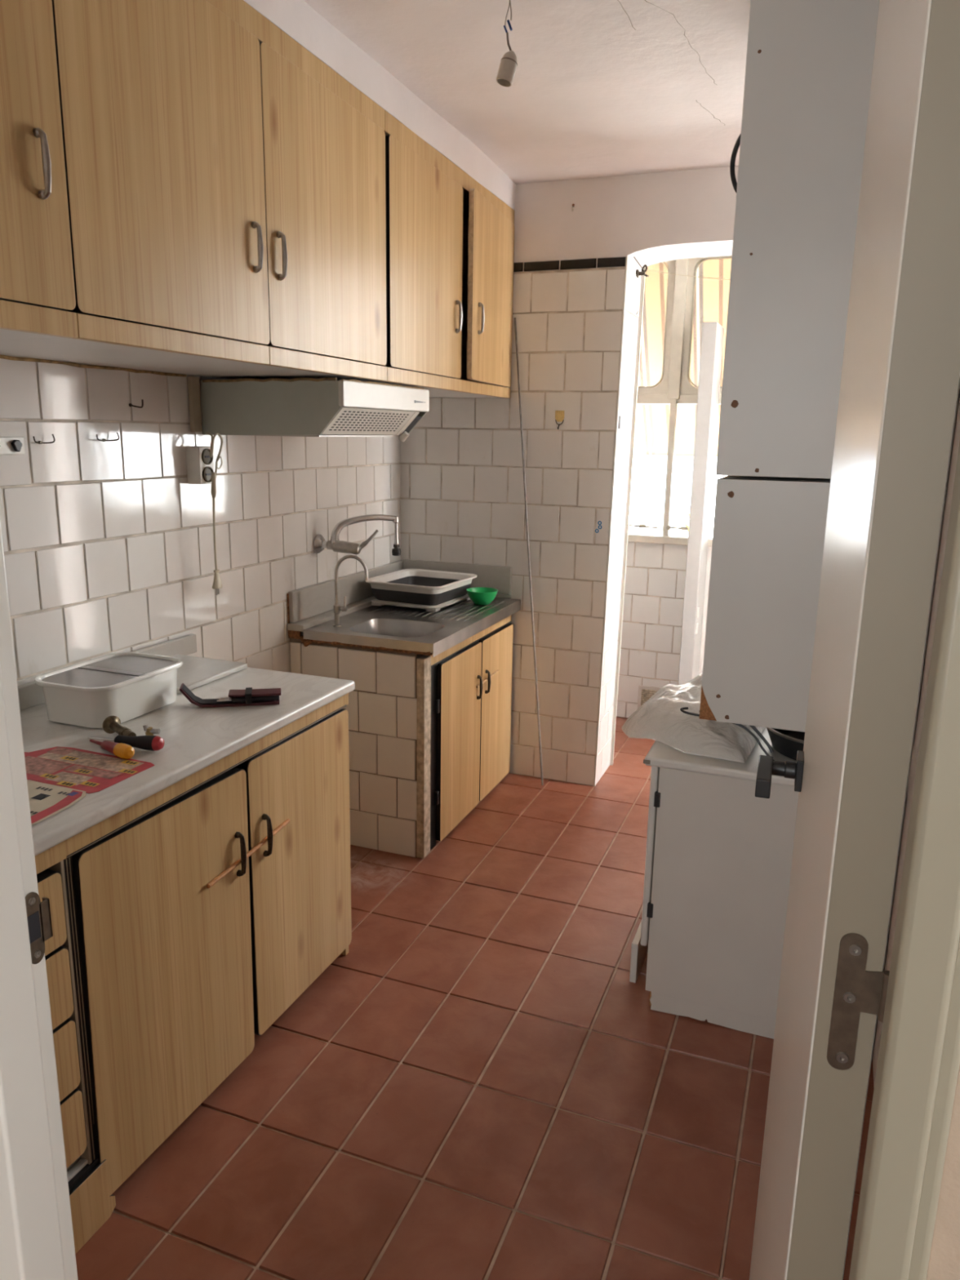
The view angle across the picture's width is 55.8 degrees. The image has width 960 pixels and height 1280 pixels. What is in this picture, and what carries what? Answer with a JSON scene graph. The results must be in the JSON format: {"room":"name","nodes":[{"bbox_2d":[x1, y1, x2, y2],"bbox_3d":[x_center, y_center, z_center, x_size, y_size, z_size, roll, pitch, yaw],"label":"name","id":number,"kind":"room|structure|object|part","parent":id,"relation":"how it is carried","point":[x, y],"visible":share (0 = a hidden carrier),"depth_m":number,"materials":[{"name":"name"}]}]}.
{"room":"kitchen","nodes":[
{"label":"kitchen","id":0,"kind":"room"},
{"bbox_2d":[0,355,400,686],"bbox_3d":[-0.935,-0.373,2.692,0.134,2.700,3.545,6,14,20],"label":"wall","id":1,"kind":"structure","parent":0,"point":[108,545],"depth_m":2.56,"materials":[{"name":"tile"}]},
{"bbox_2d":[0,436,25,454],"bbox_3d":[-1.082,-0.447,2.088,0.020,0.040,0.080,6,14,20],"label":"wall switch","id":2,"kind":"object","parent":1,"relation":"attached to","point":[8,445],"visible":1,"depth_m":2.09,"materials":[{"name":"white plastic"}]},
{"bbox_3d":[-1.072,-0.450,2.098,0.010,0.027,0.025,6,14,20],"label":"knob","id":3,"kind":"part","parent":2,"relation":"part of","materials":[{"name":"black plastic"}]},
{"bbox_2d":[0,0,78,338],"bbox_3d":[-1.067,-0.863,1.273,0.529,0.775,0.786,6,14,20],"label":"upper cabinet","id":4,"kind":"object","parent":1,"relation":"attached to","point":[37,280],"visible":1,"depth_m":1.49,"materials":[{"name":"brown wood"}]},
{"bbox_3d":[-0.720,-0.787,1.498,0.024,0.109,0.015,6,14,20],"label":"handle","id":5,"kind":"part","parent":4,"relation":"part of","materials":[{"name":"silver metal"}]},
{"bbox_2d":[33,434,55,444],"bbox_3d":[-1.048,-0.481,2.169,0.020,0.024,0.062,6,14,20],"label":"wall hook","id":6,"kind":"object","parent":1,"relation":"attached to","point":[34,440],"visible":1,"depth_m":2.17,"materials":[{"name":"brown metal"}]},
{"bbox_2d":[17,633,197,711],"bbox_3d":[-1.167,0.175,2.015,0.020,0.057,1.642,6,14,20],"label":"backsplash","id":7,"kind":"structure","parent":1,"relation":"attached to","point":[30,695],"depth_m":2.59,"materials":[{"name":"stone"}]},
{"bbox_2d":[96,432,119,441],"bbox_3d":[-0.973,-0.528,2.356,0.020,0.024,0.078,6,14,20],"label":"wall hook","id":8,"kind":"object","parent":1,"relation":"attached to","point":[103,439],"visible":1,"depth_m":2.36,"materials":[{"name":"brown metal"}]},
{"bbox_2d":[128,399,143,408],"bbox_3d":[-0.926,-0.636,2.439,0.039,0.023,0.016,-4,14,-21],"label":"wall hook","id":9,"kind":"object","parent":1,"relation":"attached to","point":[130,404],"visible":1,"depth_m":2.44,"materials":[{"name":"brown metal"}]},
{"bbox_2d":[0,0,386,381],"bbox_3d":[-0.714,-1.049,2.164,0.529,0.765,1.220,6,14,20],"label":"upper cabinet","id":10,"kind":"object","parent":1,"relation":"attached to","point":[225,184],"visible":0.98,"depth_m":1.94,"materials":[{"name":"brown wood"}]},
{"bbox_3d":[-0.609,-0.960,1.808,0.019,0.659,0.596,6,14,20],"label":"door","id":11,"kind":"part","parent":10,"relation":"part of","materials":[{"name":"brown wood"}]},
{"bbox_3d":[-0.501,-0.890,2.053,0.024,0.109,0.015,6,14,20],"label":"handle","id":12,"kind":"part","parent":10,"relation":"part of","materials":[{"name":"silver metal"}]},
{"bbox_3d":[-0.466,-0.908,2.143,0.024,0.109,0.015,6,14,20],"label":"handle","id":13,"kind":"part","parent":10,"relation":"part of","materials":[{"name":"silver metal"}]},
{"bbox_3d":[-0.496,-1.360,2.011,0.020,0.082,1.211,6,14,20],"label":"rail","id":14,"kind":"part","parent":10,"relation":"part of","materials":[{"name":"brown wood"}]},
{"bbox_3d":[-0.391,-1.075,2.359,0.019,0.651,0.606,6,14,20],"label":"door","id":15,"kind":"part","parent":10,"relation":"part of","materials":[{"name":"brown wood"}]},
{"bbox_2d":[186,446,213,484],"bbox_3d":[-0.829,-0.520,2.695,0.054,0.109,0.068,6,14,20],"label":"box","id":16,"kind":"object","parent":1,"relation":"attached to","point":[200,466],"visible":0.91,"depth_m":2.67,"materials":[{"name":"white plastic"}]},
{"bbox_2d":[201,448,213,464],"bbox_3d":[-0.807,-0.543,2.681,0.007,0.047,0.047,6,14,20],"label":"outlet","id":17,"kind":"object","parent":16,"relation":"attached to","point":[206,460],"depth_m":2.68,"materials":[{"name":"white plastic"}]},
{"bbox_2d":[202,466,213,482],"bbox_3d":[-0.807,-0.492,2.693,0.007,0.047,0.047,6,14,20],"label":"outlet","id":18,"kind":"object","parent":16,"relation":"attached to","point":[206,470],"depth_m":2.69,"materials":[{"name":"white plastic"}]},
{"bbox_2d":[204,431,222,595],"bbox_3d":[-0.799,-0.378,2.729,0.053,0.486,0.059,2,13,4],"label":"power cable","id":19,"kind":"object","parent":16,"relation":"hanging from","point":[217,584],"visible":1,"depth_m":2.70,"materials":[{"name":"plastic"}]},
{"bbox_2d":[187,376,429,441],"bbox_3d":[-0.512,-0.720,2.861,0.486,0.182,0.636,6,14,20],"label":"extractor hood","id":20,"kind":"object","parent":1,"relation":"attached to","point":[327,406],"visible":1,"depth_m":2.65,"materials":[{"name":"white metal"}]},
{"bbox_2d":[320,407,414,435],"bbox_3d":[-0.334,-0.669,2.782,0.072,0.076,0.477,6,14,20],"label":"grille","id":21,"kind":"object","parent":20,"relation":"attached to","point":[334,420],"depth_m":2.74,"materials":[{"name":"white metal"}]},
{"bbox_2d":[399,431,408,441],"bbox_3d":[-0.256,-0.685,3.053,0.036,0.036,0.024,6,14,20],"label":"switch","id":22,"kind":"object","parent":20,"relation":"attached to","point":[403,435],"depth_m":3.04,"materials":[{"name":"white plastic"}]},
{"bbox_2d":[312,514,400,555],"bbox_3d":[-0.454,-0.387,3.404,0.343,0.161,0.136,-3,14,-17],"label":"tap","id":23,"kind":"object","parent":1,"relation":"attached to","point":[319,544],"visible":1,"depth_m":3.38,"materials":[{"name":"silver metal"}]},
{"bbox_3d":[-0.434,-0.429,3.427,0.275,0.089,0.032,-7,15,-30],"label":"spout","id":24,"kind":"part","parent":23,"relation":"part of","materials":[{"name":"silver metal"}]},
{"bbox_3d":[-0.421,-0.368,3.366,0.090,0.082,0.035,-1,13,-8],"label":"lever","id":25,"kind":"part","parent":23,"relation":"part of","materials":[{"name":"silver metal"}]},
{"bbox_2d":[243,0,515,209],"bbox_3d":[-0.660,-1.484,2.235,0.512,0.161,3.125,6,14,20],"label":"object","id":26,"kind":"structure","parent":1,"relation":"attached to","point":[297,19],"depth_m":2.52,"materials":[{"name":"paint"}]},
{"bbox_2d":[286,559,511,639],"bbox_3d":[-0.278,-0.161,3.579,0.530,0.174,0.931,6,14,20],"label":"backsplash","id":27,"kind":"structure","parent":1,"relation":"attached to","point":[308,606],"depth_m":3.64,"materials":[{"name":"stainless steel"}]},
{"bbox_2d":[360,110,515,398],"bbox_3d":[-0.279,-1.267,3.224,0.560,0.745,1.132,6,14,20],"label":"upper cabinet","id":28,"kind":"object","parent":1,"relation":"attached to","point":[450,240],"visible":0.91,"depth_m":3.02,"materials":[{"name":"brown wood"}]},
{"bbox_3d":[-0.172,-1.189,2.913,0.019,0.641,0.560,6,14,20],"label":"door","id":29,"kind":"part","parent":28,"relation":"part of","materials":[{"name":"brown wood"}]},
{"bbox_3d":[-0.075,-1.573,3.079,0.020,0.079,1.122,6,14,20],"label":"rail","id":30,"kind":"part","parent":28,"relation":"part of","materials":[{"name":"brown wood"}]},
{"bbox_3d":[-0.071,-1.121,3.140,0.024,0.109,0.015,6,14,20],"label":"handle","id":31,"kind":"part","parent":28,"relation":"part of","materials":[{"name":"silver metal"}]},
{"bbox_3d":[0.005,-1.152,3.247,0.024,0.109,0.015,6,14,20],"label":"handle","id":32,"kind":"part","parent":28,"relation":"part of","materials":[{"name":"silver metal"}]},
{"bbox_3d":[0.045,-1.292,3.413,0.019,0.633,0.531,5,14,17],"label":"door","id":33,"kind":"part","parent":28,"relation":"part of","materials":[{"name":"brown wood"}]},
{"bbox_2d":[75,716,874,1279],"bbox_3d":[0.208,1.236,1.629,3.600,0.121,6.940,6,14,20],"label":"floor","id":34,"kind":"structure","parent":0,"point":[482,1087],"depth_m":2.09,"materials":[{"name":"tile"}]},
{"bbox_2d":[35,693,351,1253],"bbox_3d":[-0.909,0.663,1.972,0.621,0.806,1.552,6,14,20],"label":"base cabinet","id":35,"kind":"object","parent":34,"relation":"on","point":[162,982],"visible":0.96,"depth_m":1.91,"materials":[{"name":"brown wood"}]},
{"bbox_3d":[-0.836,0.520,1.355,0.024,0.140,0.531,6,14,20],"label":"drawer","id":36,"kind":"part","parent":35,"relation":"part of","materials":[{"name":"brown wood"}]},
{"bbox_3d":[-0.838,0.662,1.387,0.024,0.139,0.531,6,14,20],"label":"drawer","id":37,"kind":"part","parent":35,"relation":"part of","materials":[{"name":"brown wood"}]},
{"bbox_3d":[-0.841,0.804,1.420,0.024,0.141,0.531,6,14,20],"label":"drawer","id":38,"kind":"part","parent":35,"relation":"part of","materials":[{"name":"brown wood"}]},
{"bbox_3d":[-0.843,0.945,1.453,0.024,0.136,0.531,6,14,20],"label":"drawer","id":39,"kind":"part","parent":35,"relation":"part of","materials":[{"name":"brown wood"}]},
{"bbox_3d":[-0.952,1.014,1.527,0.266,0.058,0.559,6,14,20],"label":"drawer rail","id":40,"kind":"part","parent":35,"relation":"part of","materials":[{"name":"black metal"}]},
{"bbox_3d":[-0.827,1.118,1.508,0.016,0.130,0.581,6,14,20],"label":"plinth panel","id":41,"kind":"part","parent":35,"relation":"part of","materials":[{"name":"brown wood"}]},
{"bbox_3d":[-0.639,0.689,1.908,0.020,0.733,0.513,6,14,20],"label":"door","id":42,"kind":"part","parent":35,"relation":"part of","materials":[{"name":"brown wood"}]},
{"bbox_2d":[17,633,354,855],"bbox_3d":[-0.892,0.218,1.915,0.610,0.086,1.642,6,14,20],"label":"countertop","id":43,"kind":"structure","parent":35,"relation":"on","point":[195,737],"depth_m":2.06,"materials":[{"name":"stone"}]},
{"bbox_2d":[24,746,155,825],"bbox_3d":[-0.924,0.273,1.729,0.434,0.002,0.418,6,14,20],"label":"leaflet","id":44,"kind":"object","parent":43,"relation":"on","point":[64,775],"visible":0.84,"depth_m":1.78,"materials":[{"name":"red paper"}]},
{"bbox_2d":[89,739,134,759],"bbox_3d":[-0.776,0.221,1.899,0.156,0.031,0.030,11,16,37],"label":"screwdriver","id":45,"kind":"object","parent":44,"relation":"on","point":[124,751],"visible":1,"depth_m":1.86,"materials":[{"name":"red plastic"}]},
{"bbox_2d":[34,652,183,728],"bbox_3d":[-0.882,0.119,2.179,0.226,0.102,0.316,6,14,20],"label":"container","id":46,"kind":"object","parent":43,"relation":"on","point":[126,686],"visible":0.98,"depth_m":2.10,"materials":[{"name":"white plastic"}]},
{"bbox_3d":[-0.881,0.078,2.170,0.198,0.007,0.288,6,14,20],"label":"lid","id":47,"kind":"part","parent":46,"relation":"part of","materials":[{"name":"plastic"}]},
{"bbox_2d":[102,715,136,736],"bbox_3d":[-0.788,0.195,1.991,0.093,0.041,0.041,12,17,40],"label":"pipe fitting","id":48,"kind":"object","parent":43,"relation":"on","point":[111,724],"visible":0.86,"depth_m":2.00,"materials":[{"name":"gold metal"}]},
{"bbox_2d":[87,734,164,751],"bbox_3d":[-0.757,0.211,1.937,0.190,0.032,0.034,6,14,20],"label":"screwdriver","id":49,"kind":"object","parent":43,"relation":"on","point":[152,743],"visible":0.91,"depth_m":1.91,"materials":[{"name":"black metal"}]},
{"bbox_2d":[142,724,159,735],"bbox_3d":[-0.727,0.200,2.005,0.036,0.027,0.017,1,13,-1],"label":"valve","id":50,"kind":"object","parent":43,"relation":"on","point":[149,731],"visible":0.94,"depth_m":2.00,"materials":[{"name":"silver metal"}]},
{"bbox_2d":[172,653,247,693],"bbox_3d":[-0.830,0.090,2.497,0.250,0.016,0.293,6,14,20],"label":"marble offcut","id":51,"kind":"object","parent":43,"relation":"on","point":[195,672],"visible":0.55,"depth_m":2.50,"materials":[{"name":"white stone"}]},
{"bbox_2d":[179,683,281,706],"bbox_3d":[-0.616,0.133,2.245,0.241,0.051,0.058,-2,13,-12],"label":"wrench","id":52,"kind":"object","parent":43,"relation":"on","point":[250,696],"visible":1,"depth_m":2.23,"materials":[{"name":"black metal"}]},
{"bbox_3d":[-0.654,0.316,1.793,0.026,0.040,1.552,6,14,20],"label":"rail","id":53,"kind":"part","parent":35,"relation":"part of","materials":[{"name":"brown wood"}]},
{"bbox_3d":[-0.540,0.487,2.054,0.024,0.109,0.015,6,14,20],"label":"handle","id":54,"kind":"part","parent":35,"relation":"part of","materials":[{"name":"brown metal"}]},
{"bbox_2d":[206,818,290,888],"bbox_3d":[-0.530,0.489,2.098,0.010,0.032,0.316,6,14,20],"label":"wooden stick","id":55,"kind":"object","parent":35,"relation":"attached to","point":[286,822],"visible":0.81,"depth_m":2.08,"materials":[{"name":"brown wood"}]},
{"bbox_3d":[-0.502,0.465,2.150,0.024,0.109,0.015,6,14,20],"label":"handle","id":56,"kind":"part","parent":35,"relation":"part of","materials":[{"name":"brown metal"}]},
{"bbox_3d":[-0.460,0.580,2.355,0.020,0.717,0.469,6,14,20],"label":"door","id":57,"kind":"part","parent":35,"relation":"part of","materials":[{"name":"brown wood"}]},
{"bbox_2d":[289,614,513,858],"bbox_3d":[-0.268,0.294,3.671,0.568,0.784,0.938,6,14,20],"label":"base cabinet","id":58,"kind":"object","parent":34,"relation":"on","point":[427,744],"visible":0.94,"depth_m":3.28,"materials":[{"name":"tile"}]},
{"bbox_2d":[303,597,520,657],"bbox_3d":[-0.230,-0.032,3.576,0.507,0.155,0.916,6,14,20],"label":"sink","id":59,"kind":"object","parent":58,"relation":"in","point":[388,626],"visible":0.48,"depth_m":3.42,"materials":[{"name":"silver metal"}]},
{"bbox_2d":[333,555,368,626],"bbox_3d":[-0.469,-0.177,3.273,0.134,0.263,0.031,3,13,9],"label":"tap","id":60,"kind":"object","parent":59,"relation":"attached to","point":[336,607],"visible":1,"depth_m":3.28,"materials":[{"name":"silver metal"}]},
{"bbox_3d":[-0.502,-0.131,3.291,0.036,0.056,0.018,2,13,4],"label":"lever","id":61,"kind":"part","parent":60,"relation":"part of","materials":[{"name":"silver metal"}]},
{"bbox_3d":[-0.463,-0.214,3.265,0.125,0.188,0.012,3,13,8],"label":"spout","id":62,"kind":"part","parent":60,"relation":"part of","materials":[{"name":"silver metal"}]},
{"bbox_2d":[304,612,471,655],"bbox_3d":[-0.329,0.025,3.327,0.506,0.150,0.364,6,14,20],"label":"basin","id":63,"kind":"object","parent":59,"relation":"in","point":[435,636],"depth_m":3.29,"materials":[{"name":"silver metal"}]},
{"bbox_2d":[364,568,476,612],"bbox_3d":[-0.240,-0.209,3.763,0.354,0.105,0.392,7,14,24],"label":"tub","id":64,"kind":"object","parent":59,"relation":"on","point":[430,590],"visible":0.94,"depth_m":3.66,"materials":[{"name":"white plastic"}]},
{"bbox_2d":[466,586,497,604],"bbox_3d":[0.009,-0.179,3.754,0.132,0.058,0.132,6,14,20],"label":"bowl","id":65,"kind":"object","parent":59,"relation":"on","point":[478,595],"visible":1,"depth_m":3.72,"materials":[{"name":"green plastic"}]},
{"bbox_3d":[-0.199,0.419,3.204,0.030,0.739,0.058,6,14,20],"label":"corner post","id":66,"kind":"part","parent":58,"relation":"part of","materials":[{"name":"brown wood"}]},
{"bbox_3d":[-0.078,0.378,3.475,0.018,0.681,0.400,6,14,20],"label":"door","id":67,"kind":"part","parent":58,"relation":"part of","materials":[{"name":"brown wood"}]},
{"bbox_3d":[-0.036,0.317,3.621,0.028,0.768,0.861,6,14,20],"label":"frame","id":68,"kind":"part","parent":58,"relation":"part of","materials":[{"name":"brown wood"}]},
{"bbox_3d":[0.001,0.188,3.577,0.022,0.100,0.015,6,14,20],"label":"handle","id":69,"kind":"part","parent":58,"relation":"part of","materials":[{"name":"brown metal"}]},
{"bbox_2d":[475,670,498,688],"bbox_3d":[0.032,0.156,3.666,0.008,0.016,0.240,6,14,20],"label":"wooden stick","id":70,"kind":"object","parent":58,"relation":"attached to","point":[496,671],"visible":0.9,"depth_m":3.65,"materials":[{"name":"brown wood"}]},
{"bbox_3d":[0.034,0.170,3.659,0.022,0.100,0.015,6,14,20],"label":"handle","id":71,"kind":"part","parent":58,"relation":"part of","materials":[{"name":"brown metal"}]},
{"bbox_3d":[0.064,0.298,3.834,0.018,0.681,0.373,6,14,20],"label":"door","id":72,"kind":"part","parent":58,"relation":"part of","materials":[{"name":"brown wood"}]},
{"bbox_2d":[514,317,543,785],"bbox_3d":[0.207,-0.334,3.807,0.229,1.950,0.010,12,17,41],"label":"cable","id":73,"kind":"object","parent":34,"relation":"on","point":[515,323],"visible":1,"depth_m":3.80,"materials":[{"name":"white plastic"}]},
{"bbox_2d":[629,920,648,982],"bbox_3d":[0.523,0.853,2.772,0.018,0.121,0.515,6,14,20],"label":"kickboard","id":74,"kind":"object","parent":34,"relation":"on","point":[638,952],"visible":0.44,"depth_m":2.55,"materials":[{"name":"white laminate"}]},
{"bbox_2d":[640,727,906,1040],"bbox_3d":[0.802,0.607,2.543,0.606,0.714,0.631,6,14,20],"label":"base cabinet","id":75,"kind":"object","parent":34,"relation":"on","point":[719,855],"visible":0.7,"depth_m":2.30,"materials":[{"name":"white laminate"}]},
{"bbox_3d":[0.544,0.505,2.617,0.018,0.508,0.596,6,14,20],"label":"door","id":76,"kind":"part","parent":75,"relation":"part of","materials":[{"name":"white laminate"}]},
{"bbox_3d":[0.809,0.867,2.604,0.570,0.180,0.580,6,14,20],"label":"plinth frame","id":77,"kind":"part","parent":75,"relation":"part of","materials":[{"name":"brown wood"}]},
{"bbox_2d":[644,727,906,801],"bbox_3d":[0.809,0.271,2.465,0.604,0.023,0.630,6,14,20],"label":"countertop","id":78,"kind":"structure","parent":75,"relation":"on","point":[660,755],"depth_m":2.26,"materials":[{"name":"white laminate"}]},
{"bbox_2d":[622,671,765,764],"bbox_3d":[0.590,0.184,2.514,0.378,0.165,0.496,7,14,25],"label":"plastic bag","id":79,"kind":"object","parent":78,"relation":"on","point":[660,718],"visible":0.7,"depth_m":2.36,"materials":[{"name":"white plastic"}]},
{"bbox_2d":[680,706,774,760],"bbox_3d":[0.655,0.244,2.260,0.320,0.113,0.041,8,15,28],"label":"cable","id":80,"kind":"object","parent":79,"relation":"on","point":[682,709],"visible":0.58,"depth_m":2.24,"materials":[{"name":"plastic"}]},
{"bbox_2d":[766,727,804,760],"bbox_3d":[0.890,0.255,2.336,0.307,0.067,0.307,6,14,20],"label":"frying pan","id":81,"kind":"object","parent":78,"relation":"on","point":[787,743],"visible":0.19,"depth_m":2.28,"materials":[{"name":"black metal"}]},
{"bbox_2d":[303,0,751,184],"bbox_3d":[0.029,-1.498,1.914,2.058,0.167,3.245,6,14,20],"label":"ceiling","id":82,"kind":"structure","parent":0,"point":[599,88],"depth_m":2.53,"materials":[{"name":"paint"}]},
{"bbox_2d":[496,0,517,87],"bbox_3d":[0.064,-1.397,2.109,0.050,0.192,0.040,-5,14,-23],"label":"holder","id":83,"kind":"object","parent":82,"relation":"hanging from","point":[508,62],"visible":1,"depth_m":2.11,"materials":[{"name":"grey plastic"}]},
{"bbox_2d":[400,165,738,786],"bbox_3d":[0.654,-0.648,3.778,2.088,2.600,0.308,6,14,20],"label":"wall","id":84,"kind":"structure","parent":0,"point":[577,287],"depth_m":3.75,"materials":[{"name":"tile"}]},
{"bbox_2d":[555,410,564,429],"bbox_3d":[0.320,-0.892,3.677,0.038,0.075,0.025,6,14,20],"label":"hook","id":85,"kind":"object","parent":84,"relation":"attached to","point":[559,415],"visible":1,"depth_m":3.68,"materials":[{"name":"gold metal"}]},
{"bbox_2d":[595,520,601,533],"bbox_3d":[0.487,-0.464,3.719,0.029,0.050,0.001,6,14,20],"label":"sticker","id":86,"kind":"object","parent":84,"relation":"attached to","point":[598,521],"visible":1,"depth_m":3.72,"materials":[{"name":"blue"}]},
{"bbox_2d":[609,267,645,765],"bbox_3d":[0.645,-0.475,3.985,0.044,2.170,0.032,6,14,20],"label":"trim","id":87,"kind":"structure","parent":84,"relation":"attached to","point":[642,277],"depth_m":3.95,"materials":[{"name":"white paint"}]},
{"bbox_2d":[633,256,729,279],"bbox_3d":[1.085,-1.427,3.421,1.016,0.091,0.197,5,14,18],"label":"curtain rod","id":88,"kind":"object","parent":84,"relation":"attached to","point":[638,273],"visible":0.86,"depth_m":3.63,"materials":[{"name":"brown metal"}]},
{"bbox_2d":[616,542,711,718],"bbox_3d":[1.593,-0.701,4.412,2.590,2.650,0.105,6,14,20],"label":"wall","id":89,"kind":"structure","parent":0,"point":[655,573],"depth_m":4.75,"materials":[{"name":"tile"}]},
{"bbox_2d":[637,684,662,708],"bbox_3d":[0.922,0.324,4.849,0.152,0.152,0.013,6,14,20],"label":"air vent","id":90,"kind":"object","parent":89,"relation":"in","point":[645,693],"visible":0.27,"depth_m":4.85,"materials":[{"name":"beige plastic"}]},
{"bbox_2d":[627,255,732,546],"bbox_3d":[1.564,-1.137,4.271,2.390,1.438,0.105,6,14,20],"label":"window","id":91,"kind":"structure","parent":89,"relation":"in","point":[674,388],"depth_m":4.45,"materials":[{"name":"paint"}]},
{"bbox_3d":[0.723,-1.567,4.519,0.478,0.660,0.030,6,14,20],"label":"sash","id":92,"kind":"part","parent":91,"relation":"part of","materials":[{"name":"paint"}]},
{"bbox_3d":[1.547,-0.452,4.414,2.390,0.038,0.075,6,14,20],"label":"sill","id":93,"kind":"part","parent":91,"relation":"part of","materials":[{"name":"paint"}]},
{"bbox_3d":[1.228,-1.515,4.330,0.492,0.660,0.030,6,14,20],"label":"sash","id":94,"kind":"part","parent":91,"relation":"part of","materials":[{"name":"paint"}]},
{"bbox_2d":[632,258,731,464],"bbox_3d":[0.621,-1.630,5.128,2.580,1.235,0.775,6,14,20],"label":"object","id":95,"kind":"object","parent":89,"relation":"attached to","point":[711,295],"visible":0.02,"depth_m":4.95,"materials":[{"name":"fabric"}]},
{"bbox_2d":[677,321,724,684],"bbox_3d":[1.073,-0.488,4.438,0.073,2.005,0.260,6,14,20],"label":"door","id":96,"kind":"structure","parent":89,"relation":"in","point":[712,337],"depth_m":4.31,"materials":[{"name":"white wood"}]},
{"bbox_2d":[872,390,959,1086],"bbox_3d":[1.022,-0.152,1.876,0.120,2.700,3.145,6,14,20],"label":"wall","id":97,"kind":"structure","parent":0,"point":[950,483],"depth_m":2.00,"materials":[{"name":"paint"}]},
{"bbox_2d":[699,475,946,745],"bbox_3d":[0.872,-0.127,2.345,0.478,0.580,0.601,6,14,20],"label":"upper cabinet","id":98,"kind":"object","parent":97,"relation":"attached to","point":[769,532],"visible":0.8,"depth_m":2.11,"materials":[{"name":"white laminate"}]},
{"bbox_3d":[0.657,-0.151,2.426,0.015,0.576,0.594,6,14,20],"label":"door","id":99,"kind":"part","parent":98,"relation":"part of","materials":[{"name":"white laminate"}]},
{"bbox_2d":[715,0,959,482],"bbox_3d":[0.861,-0.933,2.169,0.532,1.054,0.601,6,14,20],"label":"upper cabinet","id":100,"kind":"object","parent":97,"relation":"attached to","point":[809,68],"visible":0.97,"depth_m":1.93,"materials":[{"name":"white laminate"}]},
{"bbox_3d":[0.626,-1.142,2.172,0.052,0.162,0.012,6,14,20],"label":"handle","id":101,"kind":"part","parent":100,"relation":"part of","materials":[{"name":"black plastic"}]},
{"bbox_2d":[926,1064,959,1279],"bbox_3d":[0.000,0.133,0.566,3.458,2.700,0.095,6,14,20],"label":"wall","id":102,"kind":"structure","parent":0,"point":[944,1264],"depth_m":0.50,"materials":[{"name":"paint"}]},
{"bbox_2d":[0,519,78,1279],"bbox_3d":[-0.404,0.198,0.700,0.098,2.300,0.101,6,14,20],"label":"trim","id":103,"kind":"structure","parent":102,"relation":"attached to","point":[37,1240],"depth_m":0.72,"materials":[{"name":"paint"}]},
{"bbox_3d":[-0.358,0.230,0.731,0.006,0.062,0.024,6,14,20],"label":"strike plate","id":104,"kind":"part","parent":103,"relation":"part of","materials":[{"name":"brown metal"}]},
{"bbox_2d":[749,0,959,1279],"bbox_3d":[0.288,0.271,0.843,0.085,2.100,0.614,5,14,18],"label":"door","id":105,"kind":"structure","parent":102,"relation":"in","point":[900,377],"depth_m":0.52,"materials":[{"name":"paint"}]},
{"bbox_3d":[0.340,0.158,1.043,0.044,0.022,0.086,6,14,20],"label":"lever handle","id":106,"kind":"part","parent":105,"relation":"part of","materials":[{"name":"black plastic"}]},
{"bbox_2d":[848,441,959,1279],"bbox_3d":[0.240,0.253,0.508,0.036,2.300,0.076,6,14,20],"label":"trim","id":107,"kind":"structure","parent":102,"relation":"attached to","point":[918,1060],"depth_m":0.46,"materials":[{"name":"paint"}]},
{"label":"outside","id":108,"kind":"structure","parent":0,"visible":0},
{"bbox_3d":[3.424,-0.188,9.550,8.200,0.200,10.340,6,14,20],"label":"ground","id":109,"kind":"structure","parent":108,"visible":0},
{"bbox_2d":[628,515,713,537],"bbox_3d":[2.167,-0.147,6.344,6.700,1.320,0.100,6,14,20],"label":"parapet","id":110,"kind":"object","parent":109,"relation":"on","point":[633,520],"visible":0.02,"depth_m":6.50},
{"bbox_2d":[629,462,725,519],"bbox_3d":[5.614,-4.670,12.452,15.000,7.300,0.450,6,14,20],"label":"window","id":111,"kind":"structure","parent":109,"relation":"on","point":[648,479],"depth_m":13.87,"materials":[{"name":"clear glass"}]}
]}

